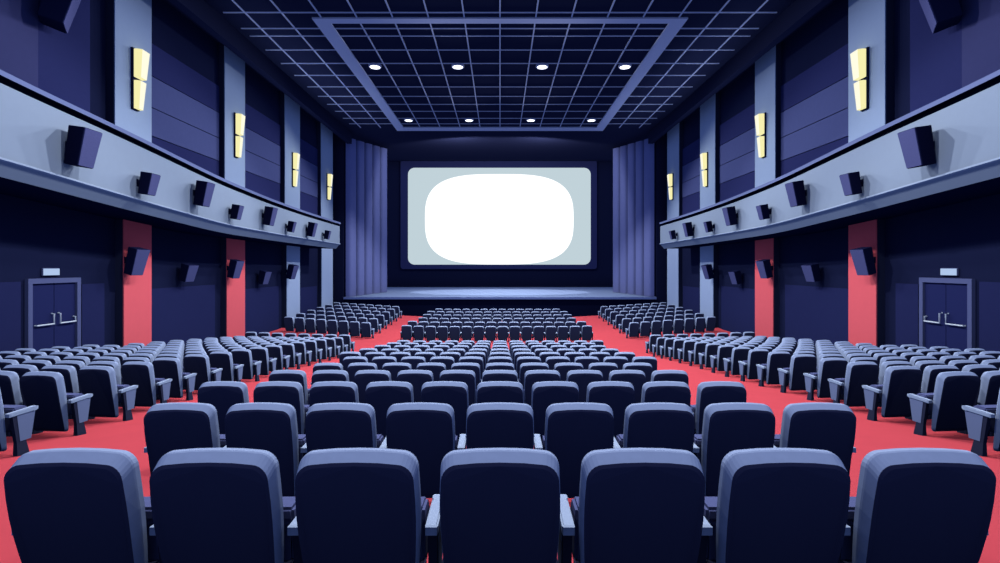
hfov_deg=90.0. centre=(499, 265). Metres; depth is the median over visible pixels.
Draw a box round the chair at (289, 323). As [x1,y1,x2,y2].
[284,317,296,331]
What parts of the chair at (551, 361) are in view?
backrest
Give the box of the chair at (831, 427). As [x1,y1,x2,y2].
[774,402,855,474]
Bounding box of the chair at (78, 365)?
[54,360,85,377]
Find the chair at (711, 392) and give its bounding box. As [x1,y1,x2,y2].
[690,381,746,433]
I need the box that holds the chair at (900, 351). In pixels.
[892,349,913,356]
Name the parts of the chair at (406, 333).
panel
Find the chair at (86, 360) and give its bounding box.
[62,356,89,365]
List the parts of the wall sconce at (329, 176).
lamp shade, lamp shade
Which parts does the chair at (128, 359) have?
panel, backrest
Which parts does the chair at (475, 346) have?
panel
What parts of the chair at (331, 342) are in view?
backrest, panel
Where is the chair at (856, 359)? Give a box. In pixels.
[840,357,878,399]
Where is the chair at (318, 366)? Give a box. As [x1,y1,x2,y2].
[313,363,342,372]
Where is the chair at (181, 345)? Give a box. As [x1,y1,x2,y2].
[166,344,183,354]
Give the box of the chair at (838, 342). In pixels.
[834,341,849,346]
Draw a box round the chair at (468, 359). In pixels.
[459,356,483,381]
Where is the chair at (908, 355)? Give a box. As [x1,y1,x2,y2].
[900,352,924,361]
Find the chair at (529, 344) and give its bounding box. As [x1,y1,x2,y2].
[528,343,542,349]
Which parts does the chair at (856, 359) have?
backrest, panel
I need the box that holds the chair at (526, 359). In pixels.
[516,356,540,381]
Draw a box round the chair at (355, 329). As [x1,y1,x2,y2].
[350,321,362,337]
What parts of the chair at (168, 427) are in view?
backrest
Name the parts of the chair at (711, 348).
panel, backrest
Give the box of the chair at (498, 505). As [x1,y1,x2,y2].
[440,448,574,562]
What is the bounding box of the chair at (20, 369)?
[1,364,37,378]
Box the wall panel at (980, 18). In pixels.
[962,0,999,87]
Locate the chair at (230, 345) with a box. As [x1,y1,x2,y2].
[224,344,241,348]
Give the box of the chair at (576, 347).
[570,345,586,351]
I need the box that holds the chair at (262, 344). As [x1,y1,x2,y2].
[259,343,274,346]
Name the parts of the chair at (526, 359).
backrest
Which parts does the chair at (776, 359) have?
panel, backrest, panel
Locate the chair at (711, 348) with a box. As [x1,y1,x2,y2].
[698,343,721,368]
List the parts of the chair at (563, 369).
backrest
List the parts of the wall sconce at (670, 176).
lamp shade, lamp shade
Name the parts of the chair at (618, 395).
backrest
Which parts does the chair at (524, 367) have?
backrest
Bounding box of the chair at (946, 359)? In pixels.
[939,355,967,364]
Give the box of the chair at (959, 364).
[948,360,978,370]
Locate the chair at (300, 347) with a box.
[291,342,311,365]
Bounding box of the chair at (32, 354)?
[23,351,46,359]
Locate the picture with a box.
[425,174,573,263]
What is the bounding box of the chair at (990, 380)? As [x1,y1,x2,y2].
[957,371,999,433]
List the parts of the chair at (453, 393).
backrest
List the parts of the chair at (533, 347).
backrest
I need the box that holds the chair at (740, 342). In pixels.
[730,341,744,344]
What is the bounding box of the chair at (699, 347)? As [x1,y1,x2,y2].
[688,342,708,365]
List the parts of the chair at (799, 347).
backrest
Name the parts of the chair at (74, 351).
panel, backrest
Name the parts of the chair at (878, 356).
backrest, panel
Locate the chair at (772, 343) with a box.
[762,342,777,346]
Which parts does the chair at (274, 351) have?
backrest, panel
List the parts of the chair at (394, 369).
backrest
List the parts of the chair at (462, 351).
backrest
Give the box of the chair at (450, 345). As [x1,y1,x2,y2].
[440,343,453,348]
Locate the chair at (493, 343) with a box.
[493,343,509,352]
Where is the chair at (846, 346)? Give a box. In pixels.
[838,345,856,351]
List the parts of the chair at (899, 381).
panel, armrest, backrest, panel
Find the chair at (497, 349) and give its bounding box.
[491,348,508,351]
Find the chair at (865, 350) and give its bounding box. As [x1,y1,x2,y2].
[863,347,882,353]
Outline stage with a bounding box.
[343,287,656,316]
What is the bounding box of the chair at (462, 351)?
[447,348,464,356]
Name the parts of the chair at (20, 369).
panel, backrest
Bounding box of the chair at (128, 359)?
[121,357,159,399]
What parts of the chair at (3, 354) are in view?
panel, backrest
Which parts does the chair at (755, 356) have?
panel, backrest, panel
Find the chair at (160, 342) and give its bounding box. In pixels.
[150,341,165,346]
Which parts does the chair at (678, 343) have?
backrest, panel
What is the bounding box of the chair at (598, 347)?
[590,345,605,351]
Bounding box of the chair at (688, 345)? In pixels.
[677,340,697,362]
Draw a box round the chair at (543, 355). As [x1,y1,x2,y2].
[539,352,559,362]
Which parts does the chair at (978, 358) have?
backrest, panel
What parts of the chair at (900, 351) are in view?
backrest, panel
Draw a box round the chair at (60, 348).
[51,346,69,351]
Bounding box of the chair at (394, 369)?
[382,363,411,380]
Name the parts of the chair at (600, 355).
backrest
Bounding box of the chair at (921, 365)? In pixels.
[914,360,945,377]
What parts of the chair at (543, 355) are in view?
backrest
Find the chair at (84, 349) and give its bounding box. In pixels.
[73,347,91,351]
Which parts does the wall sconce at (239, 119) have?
plate, lamp shade, lamp shade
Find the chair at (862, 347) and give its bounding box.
[859,345,876,350]
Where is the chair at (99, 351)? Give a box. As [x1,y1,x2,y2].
[86,349,107,356]
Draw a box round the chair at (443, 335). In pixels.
[437,326,449,340]
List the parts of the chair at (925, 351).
backrest, panel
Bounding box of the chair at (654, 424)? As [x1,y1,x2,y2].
[616,402,698,456]
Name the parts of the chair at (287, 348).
backrest, panel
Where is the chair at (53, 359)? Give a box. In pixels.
[32,355,60,364]
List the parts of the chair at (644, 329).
panel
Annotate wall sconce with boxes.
[131,47,149,111]
[234,112,244,157]
[292,152,299,186]
[327,173,332,199]
[667,173,672,199]
[700,152,707,186]
[755,112,765,157]
[850,47,868,111]
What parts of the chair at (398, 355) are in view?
backrest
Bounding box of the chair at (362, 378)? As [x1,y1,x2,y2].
[354,370,390,402]
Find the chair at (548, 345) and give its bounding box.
[546,343,559,348]
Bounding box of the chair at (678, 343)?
[668,339,685,360]
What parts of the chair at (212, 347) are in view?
backrest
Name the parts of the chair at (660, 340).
panel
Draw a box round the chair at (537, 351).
[535,348,552,356]
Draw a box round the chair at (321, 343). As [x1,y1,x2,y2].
[314,339,331,360]
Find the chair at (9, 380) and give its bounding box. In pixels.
[0,371,42,433]
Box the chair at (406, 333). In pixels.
[400,325,413,340]
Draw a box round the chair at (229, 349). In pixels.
[227,347,253,375]
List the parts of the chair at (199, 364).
panel, backrest, armrest, panel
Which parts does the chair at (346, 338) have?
panel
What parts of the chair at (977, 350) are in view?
backrest, panel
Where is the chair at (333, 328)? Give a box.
[327,320,339,334]
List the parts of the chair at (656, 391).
backrest, panel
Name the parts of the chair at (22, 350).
panel, backrest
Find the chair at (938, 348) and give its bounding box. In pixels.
[930,346,948,351]
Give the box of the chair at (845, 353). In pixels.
[843,350,864,358]
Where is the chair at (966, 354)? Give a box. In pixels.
[953,351,976,359]
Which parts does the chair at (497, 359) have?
panel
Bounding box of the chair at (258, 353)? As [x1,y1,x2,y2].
[249,347,276,374]
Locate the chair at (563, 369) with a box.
[554,363,582,380]
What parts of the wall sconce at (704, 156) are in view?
lamp shade, lamp shade, plate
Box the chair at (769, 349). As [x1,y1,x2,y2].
[746,347,772,375]
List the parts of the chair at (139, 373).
panel, backrest, armrest, panel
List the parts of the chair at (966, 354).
backrest, panel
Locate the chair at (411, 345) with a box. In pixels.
[404,343,418,347]
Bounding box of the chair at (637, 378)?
[609,370,645,402]
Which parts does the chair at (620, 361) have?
backrest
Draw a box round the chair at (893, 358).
[879,356,908,374]
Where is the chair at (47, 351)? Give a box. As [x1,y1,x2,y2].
[38,349,59,354]
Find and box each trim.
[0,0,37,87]
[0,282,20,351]
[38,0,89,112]
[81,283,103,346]
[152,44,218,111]
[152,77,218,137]
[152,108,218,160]
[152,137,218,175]
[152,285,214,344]
[168,0,351,143]
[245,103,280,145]
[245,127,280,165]
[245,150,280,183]
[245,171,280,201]
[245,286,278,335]
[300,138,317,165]
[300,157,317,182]
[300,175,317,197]
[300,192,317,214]
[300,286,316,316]
[312,17,687,130]
[648,0,831,143]
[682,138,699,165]
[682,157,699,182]
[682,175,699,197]
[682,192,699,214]
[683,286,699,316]
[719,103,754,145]
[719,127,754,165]
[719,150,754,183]
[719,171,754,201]
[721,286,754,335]
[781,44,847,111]
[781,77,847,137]
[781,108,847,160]
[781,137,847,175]
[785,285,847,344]
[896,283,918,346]
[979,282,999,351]
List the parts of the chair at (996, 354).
backrest, panel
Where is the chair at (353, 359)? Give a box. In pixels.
[343,356,367,370]
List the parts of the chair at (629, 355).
backrest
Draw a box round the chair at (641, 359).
[632,356,656,370]
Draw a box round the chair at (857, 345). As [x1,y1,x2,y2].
[855,343,871,347]
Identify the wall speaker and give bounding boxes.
[37,0,80,33]
[64,125,102,168]
[124,247,149,274]
[137,171,160,195]
[178,263,198,281]
[193,180,214,206]
[227,259,244,278]
[229,204,243,219]
[257,270,271,283]
[262,206,277,225]
[285,221,296,232]
[285,264,298,278]
[306,222,317,236]
[322,230,330,239]
[669,230,677,239]
[682,222,693,236]
[701,264,714,278]
[703,221,714,232]
[722,206,737,225]
[728,270,742,283]
[755,259,772,278]
[756,204,770,219]
[785,180,806,206]
[801,263,821,281]
[839,171,862,195]
[850,247,875,274]
[897,125,935,168]
[919,0,962,33]
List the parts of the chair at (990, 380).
backrest, panel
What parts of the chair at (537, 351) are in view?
backrest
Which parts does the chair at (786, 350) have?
backrest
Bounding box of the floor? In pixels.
[0,315,999,562]
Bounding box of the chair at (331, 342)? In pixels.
[323,338,339,358]
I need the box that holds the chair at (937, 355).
[927,352,951,360]
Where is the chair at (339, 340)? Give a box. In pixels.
[332,337,347,355]
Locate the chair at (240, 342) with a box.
[238,341,252,344]
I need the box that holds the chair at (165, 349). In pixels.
[162,348,182,358]
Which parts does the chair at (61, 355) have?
panel, backrest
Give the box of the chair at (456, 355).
[440,352,460,362]
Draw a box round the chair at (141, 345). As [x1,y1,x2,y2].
[128,343,144,347]
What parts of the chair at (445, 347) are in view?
backrest, panel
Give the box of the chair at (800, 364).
[777,354,816,392]
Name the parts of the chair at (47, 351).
panel, backrest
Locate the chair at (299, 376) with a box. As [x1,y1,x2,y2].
[269,370,309,404]
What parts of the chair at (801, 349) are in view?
backrest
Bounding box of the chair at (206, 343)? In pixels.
[203,342,219,347]
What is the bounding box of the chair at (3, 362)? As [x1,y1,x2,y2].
[0,359,18,369]
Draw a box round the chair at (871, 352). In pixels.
[868,350,889,356]
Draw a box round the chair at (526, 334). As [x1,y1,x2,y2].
[521,326,532,340]
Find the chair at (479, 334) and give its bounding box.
[474,326,484,340]
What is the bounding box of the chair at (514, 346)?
[511,345,527,357]
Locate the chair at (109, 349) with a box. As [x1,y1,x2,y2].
[95,347,114,352]
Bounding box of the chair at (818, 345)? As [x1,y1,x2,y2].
[816,344,833,354]
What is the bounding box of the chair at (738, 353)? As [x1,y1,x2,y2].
[723,347,750,376]
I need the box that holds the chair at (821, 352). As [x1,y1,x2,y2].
[816,351,840,366]
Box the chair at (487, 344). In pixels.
[475,343,490,354]
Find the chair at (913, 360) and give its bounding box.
[910,356,937,365]
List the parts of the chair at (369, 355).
backrest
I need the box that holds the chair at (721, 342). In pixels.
[713,341,726,344]
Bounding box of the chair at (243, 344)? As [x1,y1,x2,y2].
[241,343,256,346]
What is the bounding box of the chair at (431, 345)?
[422,343,436,347]
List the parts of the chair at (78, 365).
panel, backrest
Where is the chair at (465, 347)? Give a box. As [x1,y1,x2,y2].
[453,345,468,352]
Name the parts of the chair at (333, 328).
panel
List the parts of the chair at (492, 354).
panel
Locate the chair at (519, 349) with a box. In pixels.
[512,348,530,364]
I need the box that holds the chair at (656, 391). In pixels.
[641,381,693,414]
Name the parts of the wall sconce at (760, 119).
lamp shade, lamp shade, plate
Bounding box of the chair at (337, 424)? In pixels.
[305,402,386,452]
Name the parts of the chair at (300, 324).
panel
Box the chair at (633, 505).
[570,448,712,562]
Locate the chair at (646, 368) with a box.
[623,363,652,381]
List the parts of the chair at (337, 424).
panel, armrest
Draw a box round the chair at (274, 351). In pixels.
[265,345,289,370]
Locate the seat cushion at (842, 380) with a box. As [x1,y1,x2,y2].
[834,378,844,397]
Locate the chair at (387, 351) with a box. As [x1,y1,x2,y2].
[381,348,399,355]
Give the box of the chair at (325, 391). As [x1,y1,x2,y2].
[309,381,358,406]
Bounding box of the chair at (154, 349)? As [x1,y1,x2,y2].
[140,348,159,355]
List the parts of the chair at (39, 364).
panel, backrest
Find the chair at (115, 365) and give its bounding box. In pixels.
[87,361,134,407]
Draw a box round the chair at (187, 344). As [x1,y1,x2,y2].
[184,344,202,348]
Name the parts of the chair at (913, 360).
panel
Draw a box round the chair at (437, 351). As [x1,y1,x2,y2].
[425,348,443,356]
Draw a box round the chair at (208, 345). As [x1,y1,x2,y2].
[204,344,221,349]
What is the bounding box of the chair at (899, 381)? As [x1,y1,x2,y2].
[862,366,922,420]
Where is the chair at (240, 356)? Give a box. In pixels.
[231,349,261,381]
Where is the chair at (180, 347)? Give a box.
[164,346,182,352]
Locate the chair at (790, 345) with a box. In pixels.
[778,344,795,349]
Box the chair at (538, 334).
[533,326,544,340]
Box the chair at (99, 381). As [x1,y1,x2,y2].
[77,366,137,420]
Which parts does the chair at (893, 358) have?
panel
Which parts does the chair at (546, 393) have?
backrest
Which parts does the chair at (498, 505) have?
panel, armrest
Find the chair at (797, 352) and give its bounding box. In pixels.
[786,351,816,385]
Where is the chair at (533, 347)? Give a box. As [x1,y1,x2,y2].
[531,345,546,352]
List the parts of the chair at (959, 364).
backrest, panel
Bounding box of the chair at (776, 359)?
[756,351,790,386]
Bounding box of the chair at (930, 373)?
[905,365,960,419]
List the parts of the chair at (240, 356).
panel, backrest, panel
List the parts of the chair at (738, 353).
panel, backrest, panel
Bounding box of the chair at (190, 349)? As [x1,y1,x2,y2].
[184,348,204,353]
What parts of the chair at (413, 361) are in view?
backrest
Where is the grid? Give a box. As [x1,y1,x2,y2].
[223,0,776,127]
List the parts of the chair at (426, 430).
backrest, armrest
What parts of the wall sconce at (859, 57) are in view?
lamp shade, lamp shade, plate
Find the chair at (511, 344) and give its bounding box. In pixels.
[510,343,524,354]
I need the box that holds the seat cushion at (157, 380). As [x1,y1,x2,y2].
[155,378,165,397]
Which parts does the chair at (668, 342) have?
panel, backrest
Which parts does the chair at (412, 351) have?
panel, backrest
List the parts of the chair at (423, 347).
backrest, panel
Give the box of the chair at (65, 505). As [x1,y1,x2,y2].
[4,448,161,562]
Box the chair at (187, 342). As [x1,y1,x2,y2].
[185,342,201,345]
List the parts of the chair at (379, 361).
backrest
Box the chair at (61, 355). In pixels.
[48,352,72,360]
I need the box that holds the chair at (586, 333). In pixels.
[581,325,592,340]
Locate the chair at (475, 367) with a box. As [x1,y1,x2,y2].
[451,363,480,388]
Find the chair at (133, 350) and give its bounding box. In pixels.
[117,347,136,353]
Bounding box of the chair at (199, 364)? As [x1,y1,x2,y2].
[183,354,222,389]
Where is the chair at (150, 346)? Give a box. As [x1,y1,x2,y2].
[143,345,161,351]
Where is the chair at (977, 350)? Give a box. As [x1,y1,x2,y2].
[964,348,984,354]
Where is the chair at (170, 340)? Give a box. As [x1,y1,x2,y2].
[169,340,184,346]
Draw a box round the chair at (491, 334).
[486,326,496,340]
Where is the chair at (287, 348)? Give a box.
[278,343,301,368]
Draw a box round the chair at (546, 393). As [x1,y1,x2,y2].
[531,381,578,441]
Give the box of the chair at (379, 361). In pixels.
[372,356,396,369]
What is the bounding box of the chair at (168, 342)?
[167,342,183,348]
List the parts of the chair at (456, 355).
backrest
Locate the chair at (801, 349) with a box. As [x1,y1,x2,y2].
[795,348,815,353]
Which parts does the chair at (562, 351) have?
backrest, panel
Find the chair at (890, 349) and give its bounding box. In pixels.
[885,347,904,352]
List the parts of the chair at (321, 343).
panel, backrest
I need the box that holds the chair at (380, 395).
[365,381,413,438]
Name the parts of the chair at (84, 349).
backrest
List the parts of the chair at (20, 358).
panel, backrest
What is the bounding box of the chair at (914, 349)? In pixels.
[908,347,926,351]
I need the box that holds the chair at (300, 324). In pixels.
[295,317,307,332]
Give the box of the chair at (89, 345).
[82,344,99,348]
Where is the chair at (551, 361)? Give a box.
[545,356,569,369]
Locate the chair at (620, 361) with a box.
[603,356,627,369]
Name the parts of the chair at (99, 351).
panel, backrest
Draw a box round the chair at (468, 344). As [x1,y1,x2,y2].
[457,343,471,349]
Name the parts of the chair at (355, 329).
panel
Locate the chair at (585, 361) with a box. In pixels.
[574,356,598,369]
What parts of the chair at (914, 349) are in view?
backrest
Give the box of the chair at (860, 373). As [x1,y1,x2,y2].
[828,361,878,406]
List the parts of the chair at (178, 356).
panel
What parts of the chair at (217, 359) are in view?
panel, backrest, panel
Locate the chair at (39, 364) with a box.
[21,360,51,370]
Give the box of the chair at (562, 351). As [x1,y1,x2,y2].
[556,348,574,356]
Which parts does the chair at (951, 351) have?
backrest, panel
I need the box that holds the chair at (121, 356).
[102,353,126,363]
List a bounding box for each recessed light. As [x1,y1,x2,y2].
[368,63,380,69]
[404,118,412,121]
[451,63,463,69]
[465,118,473,121]
[526,118,534,121]
[536,63,548,69]
[587,118,595,121]
[619,63,631,69]
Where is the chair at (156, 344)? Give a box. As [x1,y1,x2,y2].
[146,343,163,349]
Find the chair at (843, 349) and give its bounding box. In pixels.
[840,348,859,355]
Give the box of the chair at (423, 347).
[413,345,429,351]
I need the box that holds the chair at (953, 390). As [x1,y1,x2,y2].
[907,371,980,435]
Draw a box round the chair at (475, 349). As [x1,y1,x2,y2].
[469,348,487,364]
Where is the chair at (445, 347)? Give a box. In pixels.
[433,345,449,351]
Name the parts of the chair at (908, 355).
backrest, panel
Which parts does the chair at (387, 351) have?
panel, backrest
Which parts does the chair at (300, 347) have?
panel, backrest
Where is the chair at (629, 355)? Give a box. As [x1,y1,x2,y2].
[614,352,635,362]
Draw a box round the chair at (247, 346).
[245,345,261,348]
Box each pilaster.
[106,0,151,142]
[219,43,244,186]
[280,92,299,208]
[317,121,332,219]
[667,121,682,219]
[700,92,719,208]
[755,43,780,186]
[848,0,893,142]
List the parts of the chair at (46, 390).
panel, backrest, armrest, panel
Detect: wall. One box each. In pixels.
[0,0,345,347]
[333,133,344,304]
[387,162,612,286]
[654,0,999,347]
[655,133,666,304]
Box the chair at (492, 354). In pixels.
[489,352,510,356]
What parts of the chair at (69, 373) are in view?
panel, backrest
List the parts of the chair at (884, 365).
backrest, panel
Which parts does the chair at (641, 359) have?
backrest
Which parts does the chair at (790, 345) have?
backrest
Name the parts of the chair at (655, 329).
panel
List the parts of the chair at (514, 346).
panel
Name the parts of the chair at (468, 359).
backrest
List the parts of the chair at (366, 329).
panel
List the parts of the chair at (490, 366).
panel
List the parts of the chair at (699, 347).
backrest, panel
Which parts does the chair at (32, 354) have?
panel, backrest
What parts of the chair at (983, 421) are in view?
panel, armrest, backrest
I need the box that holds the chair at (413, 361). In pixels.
[401,356,425,369]
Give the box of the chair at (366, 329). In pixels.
[361,322,374,337]
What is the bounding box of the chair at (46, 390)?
[19,371,92,435]
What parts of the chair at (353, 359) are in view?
backrest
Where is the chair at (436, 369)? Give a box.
[417,363,445,380]
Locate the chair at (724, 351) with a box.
[710,345,734,372]
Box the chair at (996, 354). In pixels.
[979,351,999,358]
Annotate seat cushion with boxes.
[3,405,26,436]
[66,393,83,413]
[117,384,129,402]
[144,497,158,559]
[155,378,165,397]
[210,368,216,379]
[220,434,225,447]
[282,497,295,559]
[298,434,305,463]
[304,405,309,428]
[377,434,383,447]
[420,497,429,559]
[455,434,457,449]
[542,434,544,449]
[570,497,579,559]
[616,434,622,447]
[690,405,695,428]
[694,434,701,463]
[704,497,717,559]
[774,434,779,447]
[783,368,789,379]
[809,373,817,389]
[834,378,844,397]
[841,497,855,559]
[916,393,933,413]
[973,405,996,436]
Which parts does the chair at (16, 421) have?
backrest, armrest, panel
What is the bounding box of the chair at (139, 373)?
[121,361,171,406]
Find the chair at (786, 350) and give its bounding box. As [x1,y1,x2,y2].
[764,349,792,380]
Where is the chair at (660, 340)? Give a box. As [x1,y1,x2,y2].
[652,337,667,356]
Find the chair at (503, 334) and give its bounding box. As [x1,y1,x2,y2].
[498,326,508,341]
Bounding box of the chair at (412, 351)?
[403,348,421,355]
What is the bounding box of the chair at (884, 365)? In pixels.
[865,361,912,407]
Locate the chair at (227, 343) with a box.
[222,342,237,346]
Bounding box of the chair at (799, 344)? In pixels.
[797,344,815,348]
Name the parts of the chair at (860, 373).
panel, armrest, backrest, panel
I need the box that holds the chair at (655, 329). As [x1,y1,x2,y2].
[648,321,661,336]
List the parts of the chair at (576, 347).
backrest, panel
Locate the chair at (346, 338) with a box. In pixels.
[339,335,354,351]
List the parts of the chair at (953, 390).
panel, armrest, backrest, panel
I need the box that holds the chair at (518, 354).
[514,352,534,370]
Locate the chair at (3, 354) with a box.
[0,351,20,358]
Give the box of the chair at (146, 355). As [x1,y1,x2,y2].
[129,353,153,362]
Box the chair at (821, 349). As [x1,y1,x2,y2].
[817,348,837,358]
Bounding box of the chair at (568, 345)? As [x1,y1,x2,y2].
[563,343,577,347]
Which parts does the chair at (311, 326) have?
panel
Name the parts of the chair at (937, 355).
backrest, panel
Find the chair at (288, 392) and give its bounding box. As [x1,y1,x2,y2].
[253,381,309,433]
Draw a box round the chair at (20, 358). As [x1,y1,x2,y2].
[4,355,30,363]
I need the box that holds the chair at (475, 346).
[472,345,489,357]
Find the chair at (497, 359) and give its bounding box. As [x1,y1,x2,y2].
[488,356,511,362]
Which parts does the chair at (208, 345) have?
backrest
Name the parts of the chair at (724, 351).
backrest, panel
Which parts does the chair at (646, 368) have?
backrest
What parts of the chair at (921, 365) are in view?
backrest, panel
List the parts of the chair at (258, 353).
panel, backrest, panel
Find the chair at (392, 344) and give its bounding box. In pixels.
[387,342,401,347]
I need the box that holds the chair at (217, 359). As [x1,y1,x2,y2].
[209,351,243,381]
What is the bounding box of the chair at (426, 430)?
[386,402,465,497]
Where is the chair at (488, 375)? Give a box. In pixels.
[482,370,517,381]
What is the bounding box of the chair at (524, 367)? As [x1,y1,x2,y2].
[519,363,548,388]
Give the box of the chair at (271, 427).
[224,402,306,496]
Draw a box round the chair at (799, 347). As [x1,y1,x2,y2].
[796,346,815,350]
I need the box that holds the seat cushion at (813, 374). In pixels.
[809,373,817,389]
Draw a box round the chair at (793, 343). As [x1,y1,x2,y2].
[780,342,796,347]
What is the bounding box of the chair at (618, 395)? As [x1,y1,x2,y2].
[586,381,634,438]
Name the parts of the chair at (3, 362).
panel, backrest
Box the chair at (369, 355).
[364,352,385,362]
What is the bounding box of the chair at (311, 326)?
[305,318,318,333]
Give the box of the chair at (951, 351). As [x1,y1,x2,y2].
[940,349,961,354]
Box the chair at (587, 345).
[581,343,595,347]
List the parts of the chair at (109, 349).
backrest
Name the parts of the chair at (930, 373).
backrest, panel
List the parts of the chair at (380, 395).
backrest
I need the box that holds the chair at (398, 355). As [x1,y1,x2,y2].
[390,352,410,362]
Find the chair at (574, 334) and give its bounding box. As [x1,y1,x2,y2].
[569,326,580,340]
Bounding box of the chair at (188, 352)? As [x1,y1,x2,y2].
[183,351,206,357]
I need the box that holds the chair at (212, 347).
[205,346,224,352]
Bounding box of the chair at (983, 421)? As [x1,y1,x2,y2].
[962,390,999,456]
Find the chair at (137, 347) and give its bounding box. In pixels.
[123,345,140,350]
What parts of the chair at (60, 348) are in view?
backrest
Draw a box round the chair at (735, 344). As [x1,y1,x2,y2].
[725,343,740,346]
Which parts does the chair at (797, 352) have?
backrest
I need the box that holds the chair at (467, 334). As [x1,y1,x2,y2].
[462,326,473,340]
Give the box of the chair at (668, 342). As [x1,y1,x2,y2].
[660,338,676,358]
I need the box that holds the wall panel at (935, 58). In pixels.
[910,0,961,112]
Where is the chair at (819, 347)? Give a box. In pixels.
[817,346,835,352]
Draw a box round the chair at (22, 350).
[15,348,35,354]
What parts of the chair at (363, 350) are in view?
panel, backrest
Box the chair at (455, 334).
[450,326,461,341]
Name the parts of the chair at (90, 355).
panel, backrest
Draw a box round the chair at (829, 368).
[803,358,847,400]
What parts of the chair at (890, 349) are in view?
backrest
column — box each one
[115,219,151,347]
[221,238,244,337]
[282,245,299,327]
[318,248,332,311]
[667,248,681,311]
[700,245,717,327]
[755,238,778,337]
[848,219,884,347]
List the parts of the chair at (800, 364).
panel, armrest, backrest, panel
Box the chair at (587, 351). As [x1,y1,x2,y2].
[578,348,596,355]
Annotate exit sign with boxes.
[41,268,59,275]
[940,268,958,275]
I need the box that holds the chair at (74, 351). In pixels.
[62,349,83,355]
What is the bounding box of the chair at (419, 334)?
[413,326,425,340]
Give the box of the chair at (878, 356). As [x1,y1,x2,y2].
[873,353,897,363]
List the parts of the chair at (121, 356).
panel, backrest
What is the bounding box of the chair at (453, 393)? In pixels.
[421,381,468,441]
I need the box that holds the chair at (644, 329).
[637,321,649,337]
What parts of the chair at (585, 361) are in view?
backrest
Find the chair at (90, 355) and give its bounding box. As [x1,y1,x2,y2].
[75,352,99,361]
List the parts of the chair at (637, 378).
backrest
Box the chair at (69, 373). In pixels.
[39,365,94,419]
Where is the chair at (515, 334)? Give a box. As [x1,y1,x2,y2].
[509,326,520,340]
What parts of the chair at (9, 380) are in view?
panel, backrest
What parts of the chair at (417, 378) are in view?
backrest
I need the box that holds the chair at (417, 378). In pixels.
[397,370,433,401]
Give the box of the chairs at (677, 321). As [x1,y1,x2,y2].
[189,302,810,351]
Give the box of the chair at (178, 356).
[156,354,184,372]
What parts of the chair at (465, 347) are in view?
backrest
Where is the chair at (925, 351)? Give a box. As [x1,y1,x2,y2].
[916,349,937,355]
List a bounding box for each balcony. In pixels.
[0,69,340,248]
[659,69,999,248]
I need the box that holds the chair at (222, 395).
[197,381,248,433]
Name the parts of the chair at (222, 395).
backrest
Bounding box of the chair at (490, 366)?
[485,363,514,370]
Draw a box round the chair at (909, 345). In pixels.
[900,344,917,348]
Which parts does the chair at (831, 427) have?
backrest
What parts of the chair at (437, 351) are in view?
panel, backrest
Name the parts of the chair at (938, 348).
backrest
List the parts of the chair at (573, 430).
backrest, armrest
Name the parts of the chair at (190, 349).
backrest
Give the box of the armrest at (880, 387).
[870,384,882,402]
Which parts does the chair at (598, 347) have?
backrest, panel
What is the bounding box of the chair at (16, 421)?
[0,390,37,456]
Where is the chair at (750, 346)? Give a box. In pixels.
[738,345,754,348]
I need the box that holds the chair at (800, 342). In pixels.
[798,342,814,345]
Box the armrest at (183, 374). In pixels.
[182,373,190,389]
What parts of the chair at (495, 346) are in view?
backrest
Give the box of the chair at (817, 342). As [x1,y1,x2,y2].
[816,342,832,348]
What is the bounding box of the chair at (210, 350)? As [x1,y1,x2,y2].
[207,349,235,380]
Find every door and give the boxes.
[25,277,80,351]
[919,277,974,351]
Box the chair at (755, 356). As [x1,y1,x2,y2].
[738,349,768,381]
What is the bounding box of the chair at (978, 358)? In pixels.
[969,355,995,363]
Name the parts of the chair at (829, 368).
panel, armrest, backrest, panel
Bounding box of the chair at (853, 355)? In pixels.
[846,353,870,362]
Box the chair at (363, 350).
[359,348,377,356]
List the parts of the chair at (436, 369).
backrest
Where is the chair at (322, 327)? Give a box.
[316,319,328,333]
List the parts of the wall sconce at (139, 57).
plate, lamp shade, lamp shade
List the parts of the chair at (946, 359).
backrest, panel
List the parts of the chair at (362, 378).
backrest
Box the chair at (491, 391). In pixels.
[476,381,523,403]
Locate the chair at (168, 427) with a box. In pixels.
[144,402,226,474]
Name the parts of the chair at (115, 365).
panel, backrest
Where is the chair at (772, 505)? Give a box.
[704,448,850,562]
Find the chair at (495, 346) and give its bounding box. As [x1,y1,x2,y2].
[492,345,510,355]
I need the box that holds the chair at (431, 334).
[425,326,437,340]
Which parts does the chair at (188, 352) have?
backrest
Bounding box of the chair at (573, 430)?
[542,402,620,497]
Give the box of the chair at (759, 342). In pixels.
[747,341,761,344]
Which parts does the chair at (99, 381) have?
panel, backrest, armrest, panel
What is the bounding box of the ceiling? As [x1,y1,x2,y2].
[165,0,834,161]
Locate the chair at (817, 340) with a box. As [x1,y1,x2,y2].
[815,340,830,346]
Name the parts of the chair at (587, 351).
backrest, panel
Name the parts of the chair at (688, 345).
panel, backrest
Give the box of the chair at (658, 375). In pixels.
[651,370,688,385]
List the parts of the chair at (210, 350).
backrest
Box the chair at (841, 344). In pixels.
[836,343,853,349]
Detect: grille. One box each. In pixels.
[63,0,80,33]
[78,128,102,167]
[131,250,149,274]
[148,174,160,195]
[185,266,198,281]
[202,182,214,206]
[233,261,244,277]
[237,206,243,219]
[263,272,271,283]
[270,208,277,225]
[291,266,298,278]
[312,223,317,236]
[682,223,687,236]
[701,266,708,278]
[722,208,729,225]
[728,272,736,283]
[755,261,766,277]
[756,206,762,219]
[785,182,797,206]
[801,266,814,281]
[839,174,851,195]
[850,250,868,274]
[897,128,921,167]
[919,0,936,33]
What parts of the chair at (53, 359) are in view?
panel, backrest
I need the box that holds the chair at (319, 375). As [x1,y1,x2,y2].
[311,370,348,385]
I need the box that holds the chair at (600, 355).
[589,352,609,362]

